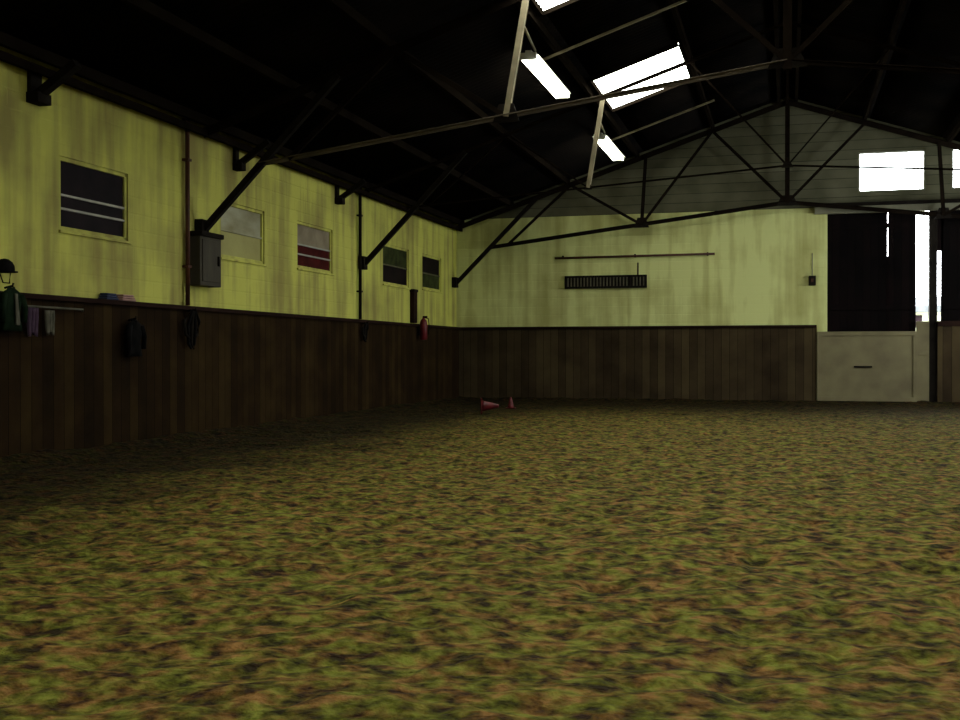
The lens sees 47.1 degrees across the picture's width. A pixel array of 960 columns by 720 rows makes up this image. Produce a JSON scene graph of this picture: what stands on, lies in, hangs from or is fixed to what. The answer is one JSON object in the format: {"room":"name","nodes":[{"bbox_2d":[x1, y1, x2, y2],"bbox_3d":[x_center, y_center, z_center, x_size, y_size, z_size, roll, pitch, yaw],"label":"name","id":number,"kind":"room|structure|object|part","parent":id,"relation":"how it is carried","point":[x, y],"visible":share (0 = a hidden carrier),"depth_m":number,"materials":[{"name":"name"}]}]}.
{"room":"sports facility","nodes":[
{"label":"sports facility","id":0,"kind":"room"},
{"bbox_2d":[0,46,456,326],"bbox_3d":[-5.211,-1.108,12.271,0.260,4.660,33.350,0,0,16],"label":"wall","id":1,"kind":"structure","parent":0,"point":[78,125],"depth_m":15.21,"materials":[{"name":"beige paint"}]},
{"bbox_2d":[0,258,17,283],"bbox_3d":[-5.068,-0.952,11.759,0.232,0.265,0.234,0,0,-30],"label":"helmet","id":2,"kind":"object","parent":1,"relation":"hanging from","point":[6,266],"visible":1,"depth_m":11.70,"materials":[{"name":"black plastic"}]},
{"bbox_2d":[0,283,27,330],"bbox_3d":[-5.037,-0.570,11.805,0.153,0.518,0.420,0,0,16],"label":"jacket","id":3,"kind":"object","parent":1,"relation":"hanging from","point":[12,301],"visible":1,"depth_m":11.77,"materials":[{"name":"green fabric"}]},
{"bbox_2d":[26,59,81,105],"bbox_3d":[-4.747,-3.109,12.310,0.608,0.461,0.240,0,0,16],"label":"bracket","id":4,"kind":"object","parent":1,"relation":"attached to","point":[38,93],"visible":0.8,"depth_m":12.28,"materials":[{"name":"black metal"}]},
{"bbox_3d":[-5.015,-3.099,12.385,0.050,0.400,0.200,0,0,16],"label":"wall plate","id":5,"kind":"part","parent":4,"relation":"part of","materials":[{"name":"black metal"}]},
{"bbox_2d":[28,305,83,311],"bbox_3d":[-4.867,-0.588,12.556,0.071,0.039,1.158,0,0,16],"label":"hanging rail","id":6,"kind":"object","parent":1,"relation":"attached to","point":[32,306],"visible":0.78,"depth_m":12.54,"materials":[{"name":"silver metal"}]},
{"bbox_2d":[26,307,38,336],"bbox_3d":[-4.937,-0.417,12.129,0.050,0.321,0.174,0,0,16],"label":"hanging cloth","id":7,"kind":"object","parent":6,"relation":"hanging from","point":[33,313],"visible":0.98,"depth_m":12.12,"materials":[{"name":"purple fabric"}]},
{"bbox_2d":[45,310,54,334],"bbox_3d":[-4.856,-0.419,12.418,0.050,0.281,0.138,0,0,16],"label":"hanging cloth","id":8,"kind":"object","parent":6,"relation":"hanging from","point":[49,314],"visible":1,"depth_m":12.39,"materials":[{"name":"white fabric"}]},
{"bbox_2d":[59,156,131,243],"bbox_3d":[-4.752,-1.944,13.539,0.120,0.905,1.450,0,0,16],"label":"window","id":9,"kind":"structure","parent":1,"relation":"in","point":[93,199],"depth_m":13.52,"materials":[{"name":"black glass"}]},
{"bbox_3d":[-4.777,-2.159,13.534,0.015,0.395,1.310,0,0,16],"label":"pane","id":10,"kind":"part","parent":9,"relation":"part of","materials":[{"name":"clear glass"}]},
{"bbox_3d":[-4.777,-1.764,13.537,0.015,0.395,1.310,0,0,16],"label":"pane","id":11,"kind":"part","parent":9,"relation":"part of","materials":[{"name":"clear glass"}]},
{"bbox_3d":[-4.752,-1.509,13.542,0.120,0.035,1.450,0,0,16],"label":"sill","id":12,"kind":"part","parent":9,"relation":"part of","materials":[{"name":"beige paint"}]},
{"bbox_2d":[126,316,146,355],"bbox_3d":[-4.416,-0.304,14.032,0.153,0.518,0.420,0,0,16],"label":"jacket","id":13,"kind":"object","parent":1,"relation":"hanging from","point":[136,336],"visible":1,"depth_m":13.99,"materials":[{"name":"black fabric"}]},
{"bbox_2d":[182,118,191,305],"bbox_3d":[-4.125,-2.084,15.486,0.100,2.630,0.110,0,0,16],"label":"downpipe","id":14,"kind":"object","parent":1,"relation":"attached to","point":[187,266],"visible":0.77,"depth_m":15.46,"materials":[{"name":"brown metal"}]},
{"bbox_2d":[183,307,200,348],"bbox_3d":[-4.025,-0.446,15.396,0.149,0.594,0.450,0,0,16],"label":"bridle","id":15,"kind":"object","parent":1,"relation":"hanging from","point":[191,336],"visible":1,"depth_m":15.38,"materials":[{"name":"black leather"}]},
{"bbox_2d":[190,230,223,287],"bbox_3d":[-3.950,-1.446,15.857,0.240,0.770,0.640,0,0,16],"label":"electrical box","id":16,"kind":"object","parent":1,"relation":"attached to","point":[205,247],"visible":1,"depth_m":15.66,"materials":[{"name":"black metal"}]},
{"bbox_3d":[-3.950,-1.796,15.855,0.240,0.070,0.640,0,0,16],"label":"lid","id":17,"kind":"part","parent":16,"relation":"part of","materials":[{"name":"black metal"}]},
{"bbox_3d":[-3.866,-1.421,15.834,0.015,0.600,0.500,0,0,16],"label":"door","id":18,"kind":"part","parent":16,"relation":"part of","materials":[{"name":"grey metal"}]},
{"bbox_2d":[0,299,458,457],"bbox_3d":[-5.009,0.271,12.353,0.090,1.900,33.100,0,0,16],"label":"wainscoting","id":19,"kind":"structure","parent":1,"relation":"attached to","point":[78,386],"depth_m":15.56,"materials":[{"name":"brown wood"}]},
{"bbox_2d":[0,291,460,329],"bbox_3d":[-4.980,-0.709,12.339,0.150,0.060,33.100,0,0,16],"label":"trim","id":20,"kind":"structure","parent":1,"relation":"attached to","point":[27,295],"depth_m":15.55,"materials":[{"name":"brown wood"}]},
{"bbox_2d":[98,293,118,299],"bbox_3d":[-4.612,-0.788,13.658,0.130,0.082,0.260,0,0,16],"label":"folded cloth","id":21,"kind":"object","parent":20,"relation":"on","point":[111,296],"visible":0.96,"depth_m":13.58,"materials":[{"name":"blue fabric"}]},
{"bbox_2d":[116,294,135,300],"bbox_3d":[-4.515,-0.790,14.005,0.130,0.082,0.300,0,0,16],"label":"folded cloth","id":22,"kind":"object","parent":20,"relation":"on","point":[124,297],"visible":0.84,"depth_m":13.94,"materials":[{"name":"pink fabric"}]},
{"bbox_2d":[220,200,266,266],"bbox_3d":[-3.727,-1.962,17.214,0.120,0.895,1.500,0,0,16],"label":"window","id":23,"kind":"structure","parent":1,"relation":"in","point":[241,227],"depth_m":17.25,"materials":[{"name":"beige glass"}]},
{"bbox_3d":[-3.751,-2.175,17.209,0.015,0.390,1.360,0,0,16],"label":"pane","id":24,"kind":"part","parent":23,"relation":"part of","materials":[{"name":"glass"}]},
{"bbox_3d":[-3.751,-1.785,17.211,0.015,0.390,1.360,0,0,16],"label":"pane","id":25,"kind":"part","parent":23,"relation":"part of","materials":[{"name":"glass"}]},
{"bbox_3d":[-3.727,-1.532,17.216,0.120,0.035,1.500,0,0,16],"label":"sill","id":26,"kind":"part","parent":23,"relation":"part of","materials":[{"name":"beige paint"}]},
{"bbox_2d":[232,139,271,171],"bbox_3d":[-3.483,-3.138,16.837,0.608,0.461,0.144,0,0,16],"label":"bracket","id":27,"kind":"object","parent":1,"relation":"attached to","point":[238,164],"visible":0.84,"depth_m":16.83,"materials":[{"name":"black metal"}]},
{"bbox_3d":[-3.752,-3.128,16.912,0.050,0.400,0.120,0,0,16],"label":"wall plate","id":28,"kind":"part","parent":27,"relation":"part of","materials":[{"name":"black metal"}]},
{"bbox_2d":[297,221,334,275],"bbox_3d":[-2.991,-1.999,19.848,0.120,0.855,1.590,0,0,16],"label":"window","id":29,"kind":"structure","parent":1,"relation":"in","point":[313,242],"depth_m":19.86,"materials":[{"name":"glass"}]},
{"bbox_3d":[-3.016,-2.201,19.843,0.015,0.370,1.450,0,0,16],"label":"pane","id":30,"kind":"part","parent":29,"relation":"part of","materials":[{"name":"grey glass"}]},
{"bbox_3d":[-3.016,-1.831,19.845,0.015,0.370,1.450,0,0,16],"label":"pane","id":31,"kind":"part","parent":29,"relation":"part of","materials":[{"name":"red glass"}]},
{"bbox_3d":[-2.991,-1.589,19.850,0.120,0.035,1.590,0,0,16],"label":"sill","id":32,"kind":"part","parent":29,"relation":"part of","materials":[{"name":"beige paint"}]},
{"bbox_2d":[335,179,365,204],"bbox_3d":[-2.421,-3.162,20.642,0.608,0.461,0.144,0,0,16],"label":"bracket","id":33,"kind":"object","parent":1,"relation":"attached to","point":[339,199],"visible":0.85,"depth_m":20.63,"materials":[{"name":"black metal"}]},
{"bbox_3d":[-2.690,-3.152,20.717,0.050,0.400,0.120,0,0,16],"label":"wall plate","id":34,"kind":"part","parent":33,"relation":"part of","materials":[{"name":"black metal"}]},
{"bbox_2d":[356,187,362,318],"bbox_3d":[-2.378,-2.124,21.747,0.100,2.630,0.110,0,0,16],"label":"downpipe","id":35,"kind":"object","parent":1,"relation":"attached to","point":[359,215],"visible":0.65,"depth_m":21.72,"materials":[{"name":"black metal"}]},
{"bbox_2d":[361,320,368,341],"bbox_3d":[-2.259,-0.569,21.724,0.149,0.429,0.327,0,0,16],"label":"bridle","id":36,"kind":"object","parent":1,"relation":"hanging from","point":[365,328],"visible":1,"depth_m":21.70,"materials":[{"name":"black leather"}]},
{"bbox_2d":[383,244,410,289],"bbox_3d":[-1.846,-2.025,23.951,0.120,0.895,1.710,0,0,16],"label":"window","id":37,"kind":"structure","parent":1,"relation":"in","point":[395,259],"depth_m":24.01,"materials":[{"name":"glass"}]},
{"bbox_3d":[-1.871,-2.238,23.946,0.015,0.390,1.570,0,0,16],"label":"pane","id":38,"kind":"part","parent":37,"relation":"part of","materials":[{"name":"green glass"}]},
{"bbox_3d":[-1.871,-1.848,23.948,0.015,0.390,1.570,0,0,16],"label":"pane","id":39,"kind":"part","parent":37,"relation":"part of","materials":[{"name":"clear glass"}]},
{"bbox_3d":[-1.846,-1.595,23.954,0.120,0.035,1.710,0,0,16],"label":"sill","id":40,"kind":"part","parent":37,"relation":"part of","materials":[{"name":"beige paint"}]},
{"bbox_2d":[410,289,417,322],"bbox_3d":[-1.494,-1.219,24.891,0.115,0.760,0.280,0,0,16],"label":"duct","id":41,"kind":"object","parent":1,"relation":"attached to","point":[413,292],"visible":0.98,"depth_m":24.78,"materials":[{"name":"black metal"}]},
{"bbox_2d":[417,316,429,339],"bbox_3d":[-1.294,-0.729,24.984,0.272,0.540,0.170,0,0,16],"label":"fire extinguisher","id":42,"kind":"object","parent":1,"relation":"attached to","point":[422,330],"visible":1,"depth_m":24.92,"materials":[{"name":"red paint"}]},
{"bbox_2d":[422,254,442,292],"bbox_3d":[-1.174,-2.061,26.359,0.120,0.855,1.510,0,0,16],"label":"window","id":43,"kind":"structure","parent":1,"relation":"in","point":[430,265],"depth_m":26.37,"materials":[{"name":"black glass"}]},
{"bbox_3d":[-1.198,-2.263,26.354,0.015,0.370,1.370,0,0,16],"label":"pane","id":44,"kind":"part","parent":43,"relation":"part of","materials":[{"name":"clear glass"}]},
{"bbox_3d":[-1.198,-1.893,26.356,0.015,0.370,1.370,0,0,16],"label":"pane","id":45,"kind":"part","parent":43,"relation":"part of","materials":[{"name":"green glass"}]},
{"bbox_3d":[-1.174,-1.651,26.361,0.120,0.035,1.510,0,0,16],"label":"sill","id":46,"kind":"part","parent":43,"relation":"part of","materials":[{"name":"beige paint"}]},
{"bbox_2d":[195,0,959,231],"bbox_3d":[3.817,-3.876,13.653,16.370,4.258,0.200,0,0,16],"label":"roof truss","id":47,"kind":"object","parent":1,"relation":"attached to","point":[786,58],"visible":0.87,"depth_m":14.78,"materials":[{"name":"metal"}]},
{"bbox_3d":[0.350,-3.283,14.624,0.360,0.240,0.044,0,0,16],"label":"gusset plate","id":48,"kind":"part","parent":47,"relation":"part of","materials":[{"name":"black metal"}]},
{"bbox_3d":[0.485,-4.038,14.582,0.358,1.630,0.078,0,0,16],"label":"web post","id":49,"kind":"part","parent":47,"relation":"part of","materials":[{"name":"metal"}]},
{"bbox_2d":[524,26,535,50],"bbox_3d":[0.695,-4.661,15.817,0.040,0.280,2.408,0,0,7],"label":"conduit","id":50,"kind":"object","parent":47,"relation":"attached to","point":[525,29],"visible":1,"depth_m":15.99,"materials":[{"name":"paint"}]},
{"bbox_3d":[3.817,-4.777,13.647,0.108,2.348,0.100,0,0,16],"label":"king post","id":51,"kind":"part","parent":47,"relation":"part of","materials":[{"name":"metal"}]},
{"bbox_3d":[3.817,-3.747,13.654,0.480,0.240,0.044,0,0,16],"label":"gusset plate","id":52,"kind":"part","parent":47,"relation":"part of","materials":[{"name":"black metal"}]},
{"bbox_2d":[358,21,959,269],"bbox_3d":[5.497,-3.920,19.673,16.370,4.269,0.200,0,0,16],"label":"roof truss","id":53,"kind":"object","parent":1,"relation":"attached to","point":[460,155],"visible":0.84,"depth_m":20.45,"materials":[{"name":"metal"}]},
{"bbox_2d":[0,50,462,231],"bbox_3d":[-4.918,-3.239,12.305,0.058,0.090,33.108,0,0,16],"label":"purlin","id":54,"kind":"object","parent":53,"relation":"attached to","point":[8,58],"visible":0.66,"depth_m":14.99,"materials":[{"name":"paint"}]},
{"bbox_3d":[2.165,-4.076,20.602,0.358,1.710,0.078,0,0,16],"label":"web post","id":55,"kind":"part","parent":53,"relation":"part of","materials":[{"name":"paint"}]},
{"bbox_3d":[5.497,-3.496,19.675,0.202,0.101,0.044,0,0,16],"label":"gusset plate","id":56,"kind":"part","parent":53,"relation":"part of","materials":[{"name":"black metal"}]},
{"bbox_3d":[5.497,-4.835,19.667,0.050,2.388,0.042,0,0,16],"label":"king post","id":57,"kind":"part","parent":53,"relation":"part of","materials":[{"name":"metal"}]},
{"bbox_2d":[452,100,959,287],"bbox_3d":[7.191,-3.953,25.741,16.370,4.258,0.200,0,0,16],"label":"roof truss","id":58,"kind":"object","parent":1,"relation":"attached to","point":[787,199],"visible":0.94,"depth_m":26.21,"materials":[{"name":"metal"}]},
{"bbox_3d":[3.916,-3.329,26.659,0.360,0.240,0.044,0,0,16],"label":"gusset plate","id":59,"kind":"part","parent":58,"relation":"part of","materials":[{"name":"black metal"}]},
{"bbox_3d":[3.964,-4.102,26.640,0.178,1.660,0.078,0,0,16],"label":"web post","id":60,"kind":"part","parent":58,"relation":"part of","materials":[{"name":"metal"}]},
{"bbox_3d":[7.191,-4.854,25.735,0.108,2.348,0.100,0,0,16],"label":"king post","id":61,"kind":"part","parent":58,"relation":"part of","materials":[{"name":"metal"}]},
{"bbox_3d":[7.191,-3.734,25.742,0.480,0.240,0.044,0,0,16],"label":"gusset plate","id":62,"kind":"part","parent":58,"relation":"part of","materials":[{"name":"black metal"}]},
{"bbox_3d":[10.418,-4.091,24.839,0.178,1.660,0.078,0,0,16],"label":"web post","id":63,"kind":"part","parent":58,"relation":"part of","materials":[{"name":"metal"}]},
{"bbox_3d":[10.466,-3.317,24.831,0.360,0.240,0.044,0,0,16],"label":"gusset plate","id":64,"kind":"part","parent":58,"relation":"part of","materials":[{"name":"black metal"}]},
{"bbox_2d":[0,396,959,719],"bbox_3d":[2.836,1.101,10.169,16.380,0.198,33.100,0,0,16],"label":"floor","id":65,"kind":"structure","parent":0,"point":[545,558],"depth_m":6.27,"materials":[{"name":"soil chips"},{"name":"shredded bark fibre"}]},
{"bbox_2d":[480,398,498,413],"bbox_3d":[0.192,0.906,21.712,0.360,0.312,0.312,0,0,-3],"label":"cone","id":66,"kind":"object","parent":65,"relation":"on","point":[484,405],"visible":1,"depth_m":21.65,"materials":[{"name":"red paint"}]},
{"bbox_2d":[506,397,515,407],"bbox_3d":[0.669,0.928,23.906,0.208,0.240,0.208,0,0,10],"label":"cone","id":67,"kind":"object","parent":65,"relation":"on","point":[510,404],"visible":1,"depth_m":23.87,"materials":[{"name":"red paint"}]},
{"bbox_2d":[0,0,959,220],"bbox_3d":[2.834,-4.734,10.126,17.095,2.917,33.700,0,0,16],"label":"ceiling","id":68,"kind":"structure","parent":0,"point":[304,41],"depth_m":18.18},
{"bbox_2d":[0,31,464,224],"bbox_3d":[-4.870,-3.397,12.291,0.068,0.130,33.108,0,0,16],"label":"beam","id":69,"kind":"structure","parent":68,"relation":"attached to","point":[7,41],"depth_m":14.73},
{"bbox_2d":[120,0,513,205],"bbox_3d":[-3.617,-3.830,11.939,0.068,0.130,33.108,0,0,16],"label":"purlin","id":70,"kind":"object","parent":68,"relation":"attached to","point":[147,7],"visible":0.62,"depth_m":14.65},
{"bbox_2d":[324,0,569,183],"bbox_3d":[-2.221,-4.312,11.546,0.068,0.130,33.108,0,0,16],"label":"purlin","id":71,"kind":"object","parent":68,"relation":"attached to","point":[343,7],"visible":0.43,"depth_m":17.04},
{"bbox_2d":[520,50,570,98],"bbox_3d":[1.107,-4.779,18.297,0.320,0.254,2.740,0,0,16],"label":"lamp","id":72,"kind":"object","parent":68,"relation":"hanging from","point":[531,59],"visible":0.96,"depth_m":18.06,"materials":[{"name":"white plastic"}]},
{"bbox_2d":[529,0,580,16],"bbox_3d":[1.316,-5.277,14.446,1.668,0.635,2.658,0,0,16],"label":"rooflight","id":73,"kind":"object","parent":68,"relation":"attached to","point":[548,6],"visible":1,"depth_m":15.78,"materials":[{"name":"white glass"}]},
{"bbox_2d":[516,1,639,156],"bbox_3d":[-0.554,-4.888,11.077,0.068,0.130,33.108,0,0,16],"label":"purlin","id":74,"kind":"object","parent":68,"relation":"attached to","point":[532,16],"visible":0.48,"depth_m":18.54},
{"bbox_2d":[542,0,686,60],"bbox_3d":[2.068,-5.131,17.144,2.269,0.794,0.038,0,0,16],"label":"batten","id":75,"kind":"object","parent":74,"relation":"attached to","point":[682,1],"visible":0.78,"depth_m":17.12,"materials":[{"name":"paint"}]},
{"bbox_2d":[593,130,623,160],"bbox_3d":[2.901,-4.822,24.648,0.320,0.260,2.740,0,0,16],"label":"lamp","id":76,"kind":"object","parent":68,"relation":"hanging from","point":[606,144],"visible":0.92,"depth_m":24.53,"materials":[{"name":"white plastic"}]},
{"bbox_2d":[588,42,692,112],"bbox_3d":[3.090,-5.319,20.803,1.668,0.638,2.658,0,0,16],"label":"rooflight","id":77,"kind":"object","parent":68,"relation":"attached to","point":[673,54],"visible":0.81,"depth_m":20.50,"materials":[{"name":"white"}]},
{"bbox_2d":[611,99,714,140],"bbox_3d":[3.923,-5.173,23.790,2.269,0.794,0.038,0,0,16],"label":"batten","id":78,"kind":"object","parent":68,"relation":"attached to","point":[713,100],"visible":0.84,"depth_m":23.77,"materials":[{"name":"paint"}]},
{"bbox_2d":[668,0,714,127],"bbox_3d":[1.179,-5.487,10.589,0.068,0.130,33.108,0,0,16],"label":"purlin","id":79,"kind":"object","parent":68,"relation":"attached to","point":[674,10],"visible":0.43,"depth_m":19.69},
{"bbox_2d":[773,0,779,102],"bbox_3d":[2.643,-5.993,10.178,0.068,0.130,33.108,0,0,16],"label":"purlin","id":80,"kind":"object","parent":68,"relation":"attached to","point":[775,2],"visible":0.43,"depth_m":20.57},
{"bbox_2d":[863,0,907,119],"bbox_3d":[4.493,-5.481,9.665,0.068,0.130,33.108,0,0,16],"label":"purlin","id":81,"kind":"object","parent":68,"relation":"attached to","point":[902,3],"visible":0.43,"depth_m":19.73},
{"bbox_2d":[946,121,959,141],"bbox_3d":[6.226,-4.876,9.185,0.068,0.130,33.108,0,0,16],"label":"purlin","id":82,"kind":"object","parent":68,"relation":"attached to","point":[955,131],"visible":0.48,"depth_m":24.00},
{"bbox_2d":[457,97,959,331],"bbox_3d":[7.319,-2.567,26.207,16.900,7.400,0.250,0,0,16],"label":"wall","id":83,"kind":"structure","parent":0,"point":[759,271],"depth_m":26.64,"materials":[{"name":"paint"}]},
{"bbox_2d":[565,263,646,288],"bbox_3d":[3.104,-2.083,27.215,2.040,0.620,0.080,0,0,16],"label":"air vent","id":84,"kind":"object","parent":83,"relation":"in","point":[596,281],"visible":1,"depth_m":27.19,"materials":[{"name":"black metal"}]},
{"bbox_3d":[3.100,-1.933,27.202,2.040,0.320,0.050,0,0,16],"label":"frame","id":85,"kind":"part","parent":84,"relation":"part of","materials":[{"name":"black metal"}]},
{"bbox_2d":[555,252,714,258],"bbox_3d":[3.767,-2.559,27.024,3.920,0.087,0.090,0,0,16],"label":"rail","id":86,"kind":"object","parent":83,"relation":"attached to","point":[707,253],"visible":1,"depth_m":26.97,"materials":[{"name":"black metal"}]},
{"bbox_2d":[459,327,816,400],"bbox_3d":[3.695,0.178,27.059,8.770,1.900,0.090,0,0,16],"label":"wood wall paneling","id":87,"kind":"structure","parent":83,"relation":"attached to","point":[719,364],"depth_m":26.95,"materials":[{"name":"brown wood"}]},
{"bbox_2d":[461,325,816,329],"bbox_3d":[3.715,-0.802,27.016,8.710,0.060,0.150,0,0,16],"label":"trim","id":88,"kind":"structure","parent":83,"relation":"attached to","point":[715,326],"depth_m":26.89,"materials":[{"name":"brown wood"}]},
{"bbox_2d":[809,253,815,285],"bbox_3d":[7.821,-2.135,25.888,0.160,0.760,0.100,0,0,16],"label":"switch box","id":89,"kind":"object","parent":83,"relation":"attached to","point":[812,279],"visible":1,"depth_m":25.87,"materials":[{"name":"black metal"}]},
{"bbox_2d":[817,331,916,401],"bbox_3d":[8.971,0.147,25.543,2.190,1.620,0.095,0,0,16],"label":"gate","id":90,"kind":"object","parent":83,"relation":"attached to","point":[854,365],"visible":1,"depth_m":25.52,"materials":[{"name":"beige wood"}]},
{"bbox_2d":[827,212,915,331],"bbox_3d":[9.066,-1.259,25.671,2.060,4.530,0.080,0,0,16],"label":"door","id":91,"kind":"structure","parent":83,"relation":"in","point":[868,289],"depth_m":25.64,"materials":[{"name":"brown wood"}]},
{"bbox_2d":[815,202,959,214],"bbox_3d":[10.465,-3.500,25.162,5.380,0.160,0.140,0,0,16],"label":"trim","id":92,"kind":"structure","parent":83,"relation":"attached to","point":[929,206],"depth_m":25.33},
{"bbox_2d":[859,150,924,191],"bbox_3d":[9.539,-4.373,25.503,1.450,0.920,0.050,0,0,16],"label":"window","id":93,"kind":"structure","parent":83,"relation":"in","point":[923,151],"depth_m":25.44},
{"bbox_2d":[829,199,959,205],"bbox_3d":[10.453,-3.620,25.118,5.380,0.080,0.110,0,0,16],"label":"trim","id":94,"kind":"structure","parent":83,"relation":"attached to","point":[936,200],"depth_m":25.29,"materials":[{"name":"black metal"}]},
{"bbox_2d":[916,321,928,400],"bbox_3d":[10.175,0.034,25.279,0.290,1.850,0.075,0,0,16],"label":"gate","id":95,"kind":"object","parent":83,"relation":"attached to","point":[922,327],"visible":1,"depth_m":25.26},
{"bbox_2d":[928,211,936,401],"bbox_3d":[10.407,-1.166,25.286,0.170,4.510,0.200,0,0,16],"label":"trim","id":96,"kind":"structure","parent":83,"relation":"attached to","point":[932,229],"depth_m":25.19,"materials":[{"name":"black metal"}]},
{"bbox_2d":[937,210,959,320],"bbox_3d":[11.590,-1.254,24.966,2.500,4.530,0.080,0,0,16],"label":"door","id":97,"kind":"structure","parent":83,"relation":"in","point":[948,229],"depth_m":25.18,"materials":[{"name":"brown wood"}]},
{"bbox_2d":[937,321,959,401],"bbox_3d":[11.554,0.037,24.826,2.290,1.850,0.085,0,0,16],"label":"gate","id":98,"kind":"object","parent":83,"relation":"attached to","point":[948,332],"visible":1,"depth_m":25.05,"materials":[{"name":"brown wood"}]},
{"bbox_2d":[952,149,959,188],"bbox_3d":[11.485,-4.369,24.960,1.450,0.920,0.050,0,0,16],"label":"window","id":99,"kind":"structure","parent":83,"relation":"in","point":[952,149],"depth_m":25.12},
{"label":"outside","id":100,"kind":"structure","parent":0,"visible":0},
{"bbox_3d":[11.741,1.042,42.075,80.000,0.180,32.650,0,0,16],"label":"floor","id":101,"kind":"structure","parent":100,"visible":0},
{"bbox_2d":[916,297,940,320],"bbox_3d":[16.656,-0.617,37.915,7.700,3.150,4.600,0,0,16],"label":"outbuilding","id":102,"kind":"structure","parent":101,"relation":"on","point":[921,302],"depth_m":36.38,"materials":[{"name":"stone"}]}
]}

